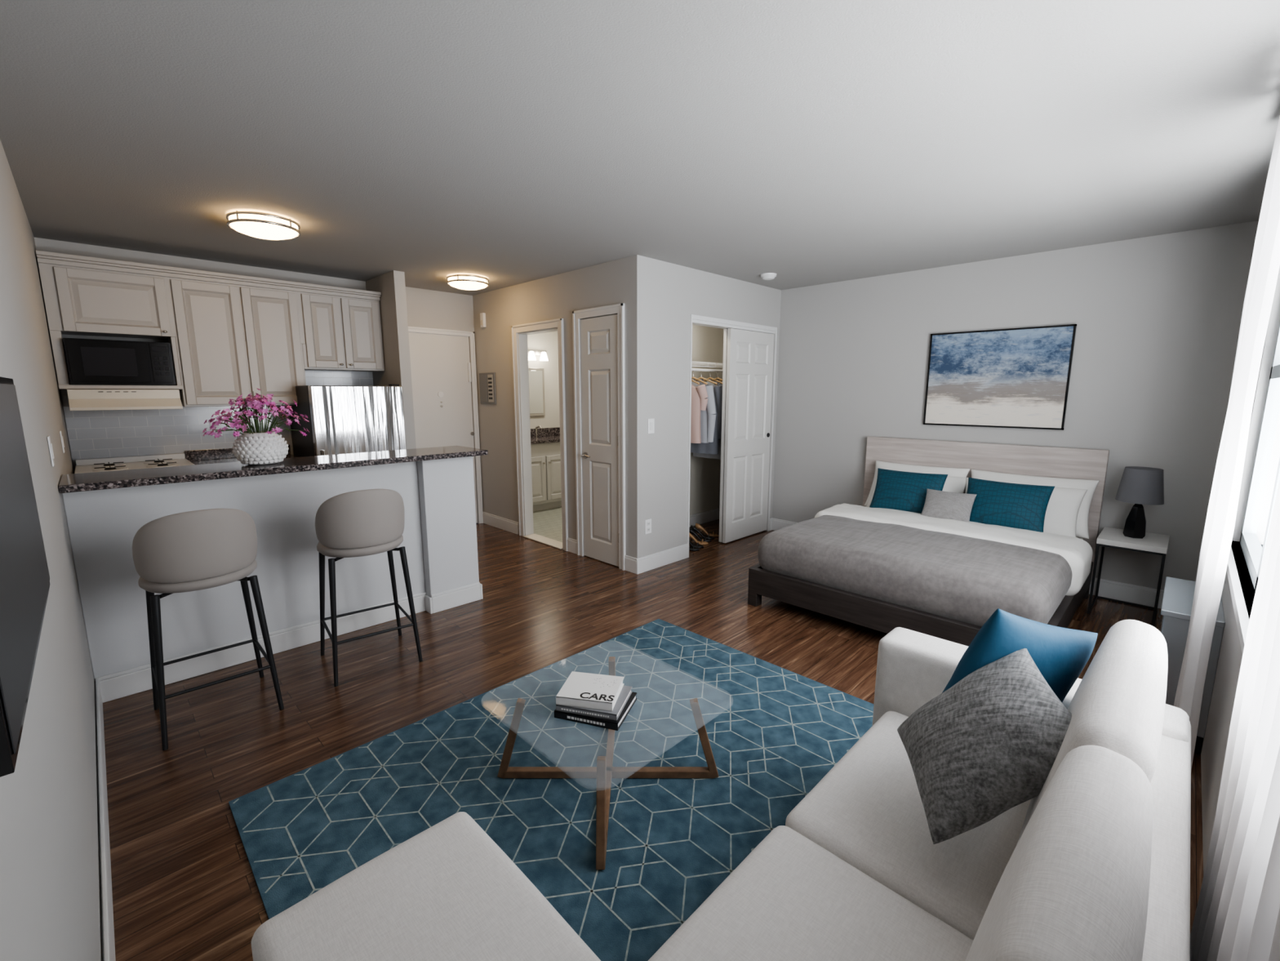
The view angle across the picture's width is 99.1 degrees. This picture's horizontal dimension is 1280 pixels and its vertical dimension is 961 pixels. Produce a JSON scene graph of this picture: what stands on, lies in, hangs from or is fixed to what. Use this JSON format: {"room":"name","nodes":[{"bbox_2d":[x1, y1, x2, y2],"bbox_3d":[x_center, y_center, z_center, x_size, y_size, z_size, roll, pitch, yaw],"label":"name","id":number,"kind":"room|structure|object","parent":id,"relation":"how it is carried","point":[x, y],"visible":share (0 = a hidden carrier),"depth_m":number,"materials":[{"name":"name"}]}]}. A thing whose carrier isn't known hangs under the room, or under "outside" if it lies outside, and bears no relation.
{"room":"studio apartment","nodes":[
{"label":"studio apartment","id":0,"kind":"room"},
{"bbox_2d":[0,139,102,960],"bbox_3d":[-1.987,-0.052,1.747,0.100,2.440,5.840,-9,13,-44],"label":"wall","id":1,"kind":"structure","parent":0,"point":[50,890],"depth_m":1.35,"materials":[{"name":"grey paint"}]},
{"bbox_2d":[0,376,50,777],"bbox_3d":[-0.972,0.057,0.830,0.030,0.430,0.820,-9,13,-44],"label":"television","id":2,"kind":"object","parent":1,"relation":"attached to","point":[24,576],"visible":1,"depth_m":0.80,"materials":[{"name":"black"}]},
{"bbox_2d":[47,435,54,466],"bbox_3d":[-2.302,-0.115,2.134,0.008,0.116,0.072,-9,13,-44],"label":"light switch","id":3,"kind":"object","parent":1,"relation":"attached to","point":[51,448],"visible":1,"depth_m":2.11,"materials":[{"name":"white plastic"}]},
{"bbox_2d":[59,431,64,453],"bbox_3d":[-3.129,-0.209,2.957,0.008,0.116,0.072,-9,13,-44],"label":"light switch","id":4,"kind":"object","parent":1,"relation":"attached to","point":[60,433],"visible":1,"depth_m":2.94,"materials":[{"name":"white plastic"}]},
{"bbox_2d":[94,677,115,960],"bbox_3d":[-1.250,1.194,1.286,0.015,0.128,3.670,-9,13,-44],"label":"baseboard","id":5,"kind":"structure","parent":1,"relation":"attached to","point":[108,943],"depth_m":1.65,"materials":[{"name":"white"}]},
{"bbox_2d":[34,237,478,523],"bbox_3d":[-2.850,-0.567,4.901,3.200,2.440,0.100,-9,13,-44],"label":"wall","id":6,"kind":"structure","parent":0,"point":[427,308],"depth_m":4.58,"materials":[{"name":"grey paint"}]},
{"bbox_2d":[35,249,384,406],"bbox_3d":[-3.090,-1.066,4.232,2.030,0.960,0.351,-9,13,-44],"label":"upper cabinet","id":7,"kind":"object","parent":6,"relation":"attached to","point":[230,336],"visible":0.89,"depth_m":4.02,"materials":[{"name":"grey wood"}]},
{"bbox_2d":[62,337,175,385],"bbox_3d":[-3.582,-0.808,3.769,0.520,0.290,0.350,-9,13,-44],"label":"microwave","id":8,"kind":"object","parent":7,"relation":"in","point":[89,361],"visible":0.99,"depth_m":3.63,"materials":[{"name":"black"}]},
{"bbox_2d":[66,389,182,410],"bbox_3d":[-3.547,-0.560,3.767,0.550,0.132,0.458,-9,13,-44],"label":"range hood","id":9,"kind":"object","parent":7,"relation":"attached to","point":[78,399],"visible":1,"depth_m":3.63,"materials":[{"name":"beige"}]},
{"bbox_2d":[60,364,373,471],"bbox_3d":[-3.220,-0.544,4.448,2.032,0.740,0.010,-9,13,-44],"label":"backsplash","id":10,"kind":"structure","parent":6,"relation":"attached to","point":[100,433],"depth_m":4.07,"materials":[{"name":"tile"}]},
{"bbox_2d":[209,421,222,435],"bbox_3d":[-3.354,-0.411,4.320,0.072,0.116,0.008,-9,13,-44],"label":"electrical outlet","id":11,"kind":"object","parent":10,"relation":"attached to","point":[219,426],"visible":0.48,"depth_m":4.32,"materials":[{"name":"white plastic"}]},
{"bbox_2d":[408,332,477,523],"bbox_3d":[-2.116,-0.474,5.606,0.870,2.010,0.060,-9,13,-44],"label":"entry door","id":12,"kind":"structure","parent":6,"relation":"in","point":[441,366],"depth_m":5.60,"materials":[{"name":"white wood"}]},
{"bbox_2d":[408,326,483,523],"bbox_3d":[-2.100,-0.491,5.587,0.980,2.070,0.020,-9,13,-44],"label":"trim","id":13,"kind":"structure","parent":6,"relation":"attached to","point":[411,329],"depth_m":5.84,"materials":[{"name":"white"}]},
{"bbox_2d":[365,270,416,448],"bbox_3d":[-2.241,-0.580,4.978,0.090,2.440,0.650,-9,13,-44],"label":"wall","id":14,"kind":"structure","parent":0,"point":[393,302],"depth_m":4.70,"materials":[{"name":"grey paint"}]},
{"bbox_2d":[527,331,559,428],"bbox_3d":[-1.368,-0.910,7.005,1.910,2.440,0.080,-9,13,-44],"label":"wall","id":15,"kind":"structure","parent":0,"point":[546,341],"depth_m":7.07,"materials":[{"name":"grey paint"}]},
{"bbox_2d":[528,368,545,416],"bbox_3d":[-1.423,-1.106,6.835,0.540,0.600,0.025,-9,13,-44],"label":"bathroom mirror","id":16,"kind":"object","parent":15,"relation":"attached to","point":[536,378],"visible":0.48,"depth_m":6.93,"materials":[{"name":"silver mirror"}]},
{"bbox_2d":[528,349,548,360],"bbox_3d":[-1.351,-1.552,6.747,0.540,0.130,0.150,-9,13,-44],"label":"vanity light","id":17,"kind":"object","parent":15,"relation":"attached to","point":[531,353],"visible":0.62,"depth_m":6.82,"materials":[{"name":"white glass"}]},
{"bbox_2d":[472,254,646,558],"bbox_3d":[-0.852,-0.598,5.093,0.100,2.440,2.450,-9,13,-44],"label":"wall","id":18,"kind":"structure","parent":0,"point":[624,280],"depth_m":4.80,"materials":[{"name":"grey paint"}]},
{"bbox_2d":[480,312,485,327],"bbox_3d":[-1.611,-1.643,5.594,0.034,0.140,0.060,-9,13,-44],"label":"door chime","id":19,"kind":"object","parent":18,"relation":"attached to","point":[482,316],"visible":1,"depth_m":5.58,"materials":[{"name":"white plastic"}]},
{"bbox_2d":[479,372,496,404],"bbox_3d":[-1.595,-0.961,5.700,0.020,0.320,0.310,-9,13,-44],"label":"breaker panel","id":20,"kind":"object","parent":18,"relation":"attached to","point":[486,380],"visible":1,"depth_m":5.68,"materials":[{"name":"grey metal"}]},
{"bbox_2d":[482,511,519,534],"bbox_3d":[-1.501,0.451,5.839,0.015,0.128,0.730,-9,13,-44],"label":"baseboard","id":21,"kind":"structure","parent":18,"relation":"attached to","point":[503,523],"depth_m":5.80,"materials":[{"name":"white wood"}]},
{"bbox_2d":[511,318,568,551],"bbox_3d":[-0.910,-0.422,5.163,0.790,2.070,0.124,9,13,44],"label":"trim","id":22,"kind":"structure","parent":18,"relation":"attached to","point":[520,349],"depth_m":5.28,"materials":[{"name":"white wood"}]},
{"bbox_2d":[567,537,577,554],"bbox_3d":[-0.610,0.595,4.960,0.015,0.128,0.150,-9,13,-44],"label":"baseboard","id":23,"kind":"structure","parent":18,"relation":"attached to","point":[571,543],"depth_m":4.96,"materials":[{"name":"white"}]},
{"bbox_2d":[579,314,618,566],"bbox_3d":[-0.340,-0.307,4.530,0.092,2.030,0.479,-9,13,-44],"label":"closet door","id":24,"kind":"structure","parent":18,"relation":"in","point":[598,335],"depth_m":4.54,"materials":[{"name":"white wood"}]},
{"bbox_2d":[572,302,626,570],"bbox_3d":[-0.341,-0.339,4.529,0.024,2.110,0.610,-9,13,-44],"label":"trim","id":25,"kind":"structure","parent":18,"relation":"attached to","point":[619,308],"depth_m":4.45,"materials":[{"name":"white wood"}]},
{"bbox_2d":[624,555,635,573],"bbox_3d":[-0.076,0.681,4.433,0.015,0.128,0.140,-9,13,-44],"label":"baseboard","id":26,"kind":"structure","parent":18,"relation":"attached to","point":[629,562],"depth_m":4.43,"materials":[{"name":"white wood"}]},
{"bbox_2d":[0,0,1279,295],"bbox_3d":[-0.322,-1.631,3.535,6.340,0.100,5.310,9,13,44],"label":"ceiling","id":27,"kind":"structure","parent":0,"point":[507,143],"depth_m":2.08,"materials":[{"name":"grey paint"}]},
{"bbox_2d":[226,210,301,239],"bbox_3d":[-2.185,-1.471,3.177,0.356,0.100,0.356,-9,13,-44],"label":"ceiling light","id":28,"kind":"object","parent":27,"relation":"attached to","point":[262,225],"depth_m":3.08,"materials":[{"name":"white glass"}]},
{"bbox_2d":[446,274,488,289],"bbox_3d":[-1.513,-1.736,4.803,0.356,0.100,0.356,-9,13,-44],"label":"ceiling light","id":29,"kind":"object","parent":27,"relation":"attached to","point":[463,282],"depth_m":4.69,"materials":[{"name":"white glass"}]},
{"bbox_2d":[760,272,776,279],"bbox_3d":[1.103,-1.748,4.687,0.136,0.040,0.136,-9,13,-44],"label":"smoke detector","id":30,"kind":"object","parent":27,"relation":"attached to","point":[767,276],"visible":1,"depth_m":4.64,"materials":[{"name":"white plastic"}]},
{"bbox_2d":[102,506,1203,960],"bbox_3d":[-0.276,0.881,3.898,5.310,0.106,6.210,-9,13,-44],"label":"floor","id":31,"kind":"structure","parent":0,"point":[184,887],"depth_m":2.70,"materials":[{"name":"brown wood"}]},
{"bbox_2d":[74,453,194,473],"bbox_3d":[-3.482,0.343,3.842,0.590,0.985,0.650,-9,13,-44],"label":"stove","id":32,"kind":"object","parent":31,"relation":"on","point":[145,461],"visible":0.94,"depth_m":3.82,"materials":[{"name":"white metal"}]},
{"bbox_2d":[132,508,284,750],"bbox_3d":[-1.941,0.579,2.441,0.427,0.974,0.448,-9,13,-44],"label":"bar stool","id":33,"kind":"object","parent":31,"relation":"on","point":[194,550],"visible":1,"depth_m":2.24,"materials":[{"name":"grey fabric"}]},
{"bbox_2d":[184,444,299,464],"bbox_3d":[-3.042,0.259,4.309,0.697,1.000,0.617,-9,13,-44],"label":"base cabinet","id":34,"kind":"object","parent":31,"relation":"on","point":[220,455],"visible":0.07,"depth_m":4.27,"materials":[{"name":"grey stone"}]},
{"bbox_2d":[58,445,488,702],"bbox_3d":[-1.849,0.412,3.159,1.960,1.068,0.430,-9,13,-44],"label":"breakfast bar","id":35,"kind":"object","parent":31,"relation":"on","point":[104,511],"visible":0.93,"depth_m":2.97,"materials":[{"name":"white paint"}]},
{"bbox_2d":[202,387,309,465],"bbox_3d":[-2.010,-0.285,2.871,0.471,0.399,0.388,-9,13,-44],"label":"flower vase","id":36,"kind":"object","parent":35,"relation":"on","point":[258,447],"visible":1,"depth_m":2.82,"materials":[{"name":"white ceramic"}]},
{"bbox_2d":[288,383,406,457],"bbox_3d":[-2.482,-0.065,4.711,0.690,1.510,0.740,-9,13,-44],"label":"refrigerator","id":37,"kind":"object","parent":31,"relation":"on","point":[342,419],"visible":0.31,"depth_m":4.38,"materials":[{"name":"grey metal"}]},
{"bbox_2d":[315,488,422,686],"bbox_3d":[-1.475,0.500,2.921,0.427,0.974,0.448,-7,12,-38],"label":"bar stool","id":38,"kind":"object","parent":31,"relation":"on","point":[369,522],"visible":1,"depth_m":2.71,"materials":[{"name":"grey fabric"}]},
{"bbox_2d":[523,533,562,549],"bbox_3d":[-0.909,0.592,5.330,0.140,0.013,0.620,-9,13,-44],"label":"threshold","id":39,"kind":"object","parent":31,"relation":"on","point":[556,544],"depth_m":5.31,"materials":[{"name":"beige stone"}]},
{"bbox_2d":[530,425,561,511],"bbox_3d":[-1.170,-0.178,6.892,1.145,1.032,0.515,-9,13,-44],"label":"bathroom vanity","id":40,"kind":"object","parent":31,"relation":"on","point":[544,442],"visible":0.41,"depth_m":6.65,"materials":[{"name":"white wood"}]},
{"bbox_2d":[228,618,873,960],"bbox_3d":[0.039,1.133,2.023,2.240,0.010,2.010,-9,13,-44],"label":"area rug","id":41,"kind":"object","parent":31,"relation":"on","point":[774,731],"visible":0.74,"depth_m":1.99,"materials":[{"name":"blue carpet"}]},
{"bbox_2d":[497,656,718,869],"bbox_3d":[-0.120,0.961,2.041,0.700,0.324,0.700,-9,13,-44],"label":"coffee table","id":42,"kind":"object","parent":41,"relation":"on","point":[604,771],"visible":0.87,"depth_m":2.05,"materials":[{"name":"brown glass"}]},
{"bbox_2d":[554,671,636,730],"bbox_3d":[-0.161,0.772,1.943,0.250,0.078,0.203,3,10,18],"label":"book stack","id":43,"kind":"object","parent":42,"relation":"on","point":[602,700],"visible":1,"depth_m":1.88,"materials":[{"name":"black"}]},
{"bbox_2d":[251,619,1191,960],"bbox_3d":[0.325,0.800,1.237,1.863,0.900,1.275,-9,13,-44],"label":"sofa","id":44,"kind":"object","parent":41,"relation":"on","point":[1095,865],"visible":0.93,"depth_m":1.06,"materials":[{"name":"fabric"}]},
{"bbox_2d":[897,648,1071,844],"bbox_3d":[0.743,0.557,1.180,0.268,0.304,0.354,2,10,13],"label":"throw pillow","id":45,"kind":"object","parent":44,"relation":"on","point":[988,744],"visible":0.87,"depth_m":1.10,"materials":[{"name":"grey fabric"}]},
{"bbox_2d":[942,608,1097,702],"bbox_3d":[0.947,0.499,1.379,0.499,0.446,0.150,-4,10,-24],"label":"throw pillow","id":46,"kind":"object","parent":44,"relation":"on","point":[1060,654],"visible":0.49,"depth_m":1.30,"materials":[{"name":"blue fabric"}]},
{"bbox_2d":[688,544,699,551],"bbox_3d":[0.434,0.580,5.059,0.239,0.125,0.080,2,10,14],"label":"shoe","id":47,"kind":"object","parent":31,"relation":"on","point":[692,548],"visible":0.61,"depth_m":5.03,"materials":[{"name":"black leather"}]},
{"bbox_2d":[688,539,703,547],"bbox_3d":[0.483,0.566,5.150,0.239,0.125,0.080,2,10,14],"label":"shoe","id":48,"kind":"object","parent":31,"relation":"on","point":[697,545],"visible":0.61,"depth_m":5.13,"materials":[{"name":"black leather"}]},
{"bbox_2d":[688,532,708,544],"bbox_3d":[0.540,0.547,5.262,0.239,0.125,0.080,2,10,14],"label":"shoe","id":49,"kind":"object","parent":31,"relation":"on","point":[691,535],"visible":0.66,"depth_m":5.24,"materials":[{"name":"brown leather"}]},
{"bbox_2d":[688,528,711,542],"bbox_3d":[0.582,0.531,5.359,0.239,0.125,0.080,2,10,14],"label":"shoe","id":50,"kind":"object","parent":31,"relation":"on","point":[691,531],"visible":0.73,"depth_m":5.34,"materials":[{"name":"black leather"}]},
{"bbox_2d":[690,524,714,539],"bbox_3d":[0.625,0.515,5.457,0.239,0.125,0.080,2,10,14],"label":"shoe","id":51,"kind":"object","parent":31,"relation":"on","point":[694,527],"visible":0.77,"depth_m":5.43,"materials":[{"name":"black leather"}]},
{"bbox_2d":[695,523,719,537],"bbox_3d":[0.681,0.502,5.541,0.239,0.125,0.080,2,10,14],"label":"shoe","id":52,"kind":"object","parent":31,"relation":"on","point":[697,525],"visible":0.85,"depth_m":5.52,"materials":[{"name":"brown leather"}]},
{"bbox_2d":[747,435,1109,646],"bbox_3d":[2.005,0.322,3.768,1.900,1.050,1.690,-9,13,-44],"label":"bed","id":53,"kind":"object","parent":31,"relation":"on","point":[944,535],"visible":0.99,"depth_m":3.55,"materials":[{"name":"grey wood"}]},
{"bbox_2d":[869,467,947,513],"bbox_3d":[2.100,0.095,4.293,0.205,0.324,0.527,-9,13,-44],"label":"pillow","id":54,"kind":"object","parent":53,"relation":"on","point":[907,491],"depth_m":4.25,"materials":[{"name":"teal fabric"}]},
{"bbox_2d":[757,515,1071,626],"bbox_3d":[1.681,0.529,3.488,0.975,0.332,1.620,-9,13,-44],"label":"duvet","id":55,"kind":"object","parent":53,"relation":"on","point":[916,573],"depth_m":3.17,"materials":[{"name":"grey fabric"}]},
{"bbox_2d":[866,468,965,506],"bbox_3d":[2.234,0.118,4.432,0.246,0.341,0.720,-9,13,-44],"label":"pillow","id":56,"kind":"object","parent":53,"relation":"on","point":[954,482],"depth_m":4.30,"materials":[{"name":"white fabric"}]},
{"bbox_2d":[864,460,970,505],"bbox_3d":[2.277,0.062,4.524,0.237,0.378,0.740,-9,13,-44],"label":"pillow","id":57,"kind":"object","parent":53,"relation":"on","point":[957,480],"depth_m":4.45,"materials":[{"name":"white fabric"}]},
{"bbox_2d":[920,488,977,521],"bbox_3d":[2.230,0.195,3.961,0.153,0.220,0.330,-9,13,-44],"label":"pillow","id":58,"kind":"object","parent":53,"relation":"on","point":[941,504],"depth_m":3.91,"materials":[{"name":"grey fabric"}]},
{"bbox_2d":[966,477,1054,532],"bbox_3d":[2.532,0.176,3.797,0.206,0.324,0.527,-9,13,-44],"label":"pillow","id":59,"kind":"object","parent":53,"relation":"on","point":[1006,504],"depth_m":3.73,"materials":[{"name":"teal fabric"}]},
{"bbox_2d":[964,477,1087,537],"bbox_3d":[2.715,0.200,3.930,0.246,0.341,0.740,-9,13,-44],"label":"pillow","id":60,"kind":"object","parent":53,"relation":"on","point":[1066,513],"depth_m":3.72,"materials":[{"name":"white fabric"}]},
{"bbox_2d":[971,469,1099,538],"bbox_3d":[2.806,0.152,3.971,0.238,0.378,0.780,-9,13,-44],"label":"pillow","id":61,"kind":"object","parent":53,"relation":"on","point":[1073,496],"depth_m":3.75,"materials":[{"name":"white fabric"}]},
{"bbox_2d":[1087,526,1169,626],"bbox_3d":[3.217,0.621,3.598,0.430,0.515,0.330,-9,13,-44],"label":"nightstand","id":62,"kind":"object","parent":31,"relation":"on","point":[1152,543],"visible":0.96,"depth_m":3.50,"materials":[{"name":"grey wood"}]},
{"bbox_2d":[1115,466,1164,538],"bbox_3d":[3.221,0.144,3.523,0.234,0.450,0.234,-9,13,-44],"label":"table lamp","id":63,"kind":"object","parent":62,"relation":"on","point":[1138,486],"visible":1,"depth_m":3.46,"materials":[{"name":"black fabric"}]},
{"bbox_2d":[689,324,723,515],"bbox_3d":[0.202,-0.657,5.456,1.910,2.440,0.080,-9,13,-44],"label":"wall","id":64,"kind":"structure","parent":0,"point":[707,341],"depth_m":5.92,"materials":[{"name":"grey paint"}]},
{"bbox_2d":[688,507,719,527],"bbox_3d":[0.246,0.487,5.620,1.880,0.128,0.015,-9,13,-44],"label":"baseboard","id":65,"kind":"structure","parent":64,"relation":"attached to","point":[701,517],"depth_m":6.08,"materials":[{"name":"white wood"}]},
{"bbox_2d":[691,361,723,372],"bbox_3d":[0.389,-1.082,5.197,1.890,0.084,0.419,-9,13,-44],"label":"wire shelf","id":66,"kind":"object","parent":64,"relation":"attached to","point":[695,363],"visible":0.17,"depth_m":5.27,"materials":[{"name":"white metal"}]},
{"bbox_2d":[690,379,707,443],"bbox_3d":[0.433,-0.700,5.170,0.455,0.677,0.113,7,11,36],"label":"shirt","id":67,"kind":"object","parent":66,"relation":"hanging from","point":[699,393],"visible":0.3,"depth_m":5.07,"materials":[{"name":"pink fabric"}]},
{"bbox_2d":[691,370,715,443],"bbox_3d":[0.520,-0.714,5.251,0.114,0.677,0.518,-8,12,-39],"label":"shirt","id":68,"kind":"object","parent":66,"relation":"hanging from","point":[708,417],"visible":0.35,"depth_m":5.11,"materials":[{"name":"grey fabric"}]},
{"bbox_2d":[690,371,722,454],"bbox_3d":[0.603,-0.668,5.347,0.518,0.797,0.114,8,12,39],"label":"shirt","id":69,"kind":"object","parent":66,"relation":"hanging from","point":[710,447],"visible":0.32,"depth_m":5.25,"materials":[{"name":"grey fabric"}]},
{"bbox_2d":[693,371,722,459],"bbox_3d":[0.703,-0.654,5.448,0.118,0.857,0.518,-8,12,-41],"label":"shirt","id":70,"kind":"object","parent":66,"relation":"hanging from","point":[698,455],"visible":0.16,"depth_m":5.38,"materials":[{"name":"grey fabric"}]},
{"bbox_2d":[711,372,722,386],"bbox_3d":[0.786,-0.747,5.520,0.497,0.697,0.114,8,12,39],"label":"clothes hanger","id":71,"kind":"object","parent":66,"relation":"hanging from","point":[717,378],"visible":0.12,"depth_m":5.45,"materials":[{"name":"beige wood"}]},
{"bbox_2d":[645,257,781,555],"bbox_3d":[0.689,-0.579,4.974,1.910,2.440,0.100,-9,13,-44],"label":"wall","id":72,"kind":"structure","parent":0,"point":[674,292],"depth_m":4.50,"materials":[{"name":"grey paint"}]},
{"bbox_2d":[644,518,651,533],"bbox_3d":[0.067,0.373,4.420,0.072,0.116,0.008,-9,13,-44],"label":"electrical outlet","id":73,"kind":"object","parent":72,"relation":"attached to","point":[647,522],"visible":1,"depth_m":4.42,"materials":[{"name":"white plastic"}]},
{"bbox_2d":[647,418,654,433],"bbox_3d":[0.088,-0.430,4.311,0.072,0.116,0.008,-9,13,-44],"label":"light switch","id":74,"kind":"object","parent":72,"relation":"attached to","point":[651,422],"visible":1,"depth_m":4.31,"materials":[{"name":"white plastic"}]},
{"bbox_2d":[635,543,688,573],"bbox_3d":[0.202,0.654,4.599,0.645,0.128,0.015,-9,13,-44],"label":"baseboard","id":75,"kind":"structure","parent":72,"relation":"attached to","point":[653,561],"depth_m":4.57,"materials":[{"name":"white wood"}]},
{"bbox_2d":[719,328,727,542],"bbox_3d":[1.030,-0.433,5.373,0.715,2.000,0.034,-9,13,-44],"label":"sliding closet door","id":76,"kind":"structure","parent":72,"relation":"in","point":[725,340],"depth_m":5.11,"materials":[{"name":"white wood"}]},
{"bbox_2d":[687,314,777,545],"bbox_3d":[0.853,-0.424,5.157,1.330,2.075,0.112,-9,13,-44],"label":"trim","id":77,"kind":"structure","parent":72,"relation":"attached to","point":[711,322],"depth_m":4.80,"materials":[{"name":"white wood"}]},
{"bbox_2d":[722,328,773,542],"bbox_3d":[1.067,-0.428,5.340,0.730,2.000,0.042,-9,13,-44],"label":"sliding closet door","id":78,"kind":"structure","parent":72,"relation":"in","point":[749,362],"depth_m":5.30,"materials":[{"name":"white wood"}]},
{"bbox_2d":[768,518,772,530],"bbox_3d":[1.384,0.463,5.766,0.060,0.128,0.015,-9,13,-44],"label":"baseboard","id":79,"kind":"structure","parent":72,"relation":"attached to","point":[771,519],"depth_m":5.75,"materials":[{"name":"white"}]},
{"bbox_2d":[719,220,1258,590],"bbox_3d":[1.520,-0.674,5.557,0.100,2.440,6.340,-9,13,-44],"label":"wall","id":80,"kind":"structure","parent":0,"point":[1157,318],"depth_m":3.86,"materials":[{"name":"grey paint"}]},
{"bbox_2d":[772,517,1164,608],"bbox_3d":[2.523,0.641,4.674,0.015,0.128,3.190,-9,13,-44],"label":"baseboard","id":81,"kind":"structure","parent":80,"relation":"attached to","point":[1142,595],"depth_m":3.81,"materials":[{"name":"white"}]},
{"bbox_2d":[923,324,1076,430],"bbox_3d":[2.731,-0.785,4.219,0.029,0.740,0.945,-9,13,-44],"label":"framed painting","id":82,"kind":"object","parent":80,"relation":"attached to","point":[1020,378],"visible":1,"depth_m":4.17,"materials":[{"name":"black"}]},
{"bbox_2d":[1160,576,1225,753],"bbox_3d":[2.386,0.786,2.403,0.570,0.575,0.180,-9,13,-44],"label":"wall heater","id":83,"kind":"object","parent":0,"point":[1178,593],"depth_m":2.21,"materials":[{"name":"white metal"}]},
{"bbox_2d":[1200,266,1279,875],"bbox_3d":[1.884,-0.022,1.562,5.110,2.440,0.100,-9,13,-44],"label":"wall","id":84,"kind":"structure","parent":0,"point":[1214,747],"depth_m":2.07,"materials":[{"name":"white paint"}]},
{"bbox_2d":[1226,322,1279,654],"bbox_3d":[1.754,-0.265,1.404,2.560,1.430,0.120,-9,13,-44],"label":"window","id":85,"kind":"structure","parent":84,"relation":"in","point":[1253,551],"depth_m":2.23,"materials":[{"name":"grey"}]},
{"bbox_3d":[1.379,-1.061,1.009,2.800,0.040,0.080,-9,13,-44],"label":"curtain rod","id":86,"kind":"object","parent":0,"visible":0},
{"bbox_2d":[1173,116,1279,769],"bbox_3d":[1.991,-0.058,1.842,0.508,2.220,0.061,-9,13,-44],"label":"sheer curtain","id":87,"kind":"object","parent":86,"relation":"hanging from","point":[1220,524],"visible":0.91,"depth_m":1.72,"materials":[{"name":"white fabric"}]},
{"bbox_2d":[1190,480,1279,960],"bbox_3d":[0.827,0.161,0.657,1.058,2.270,0.042,-9,13,-44],"label":"sheer curtain","id":88,"kind":"object","parent":86,"relation":"hanging from","point":[1237,917],"visible":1,"depth_m":0.88,"materials":[{"name":"white fabric"}]}
]}

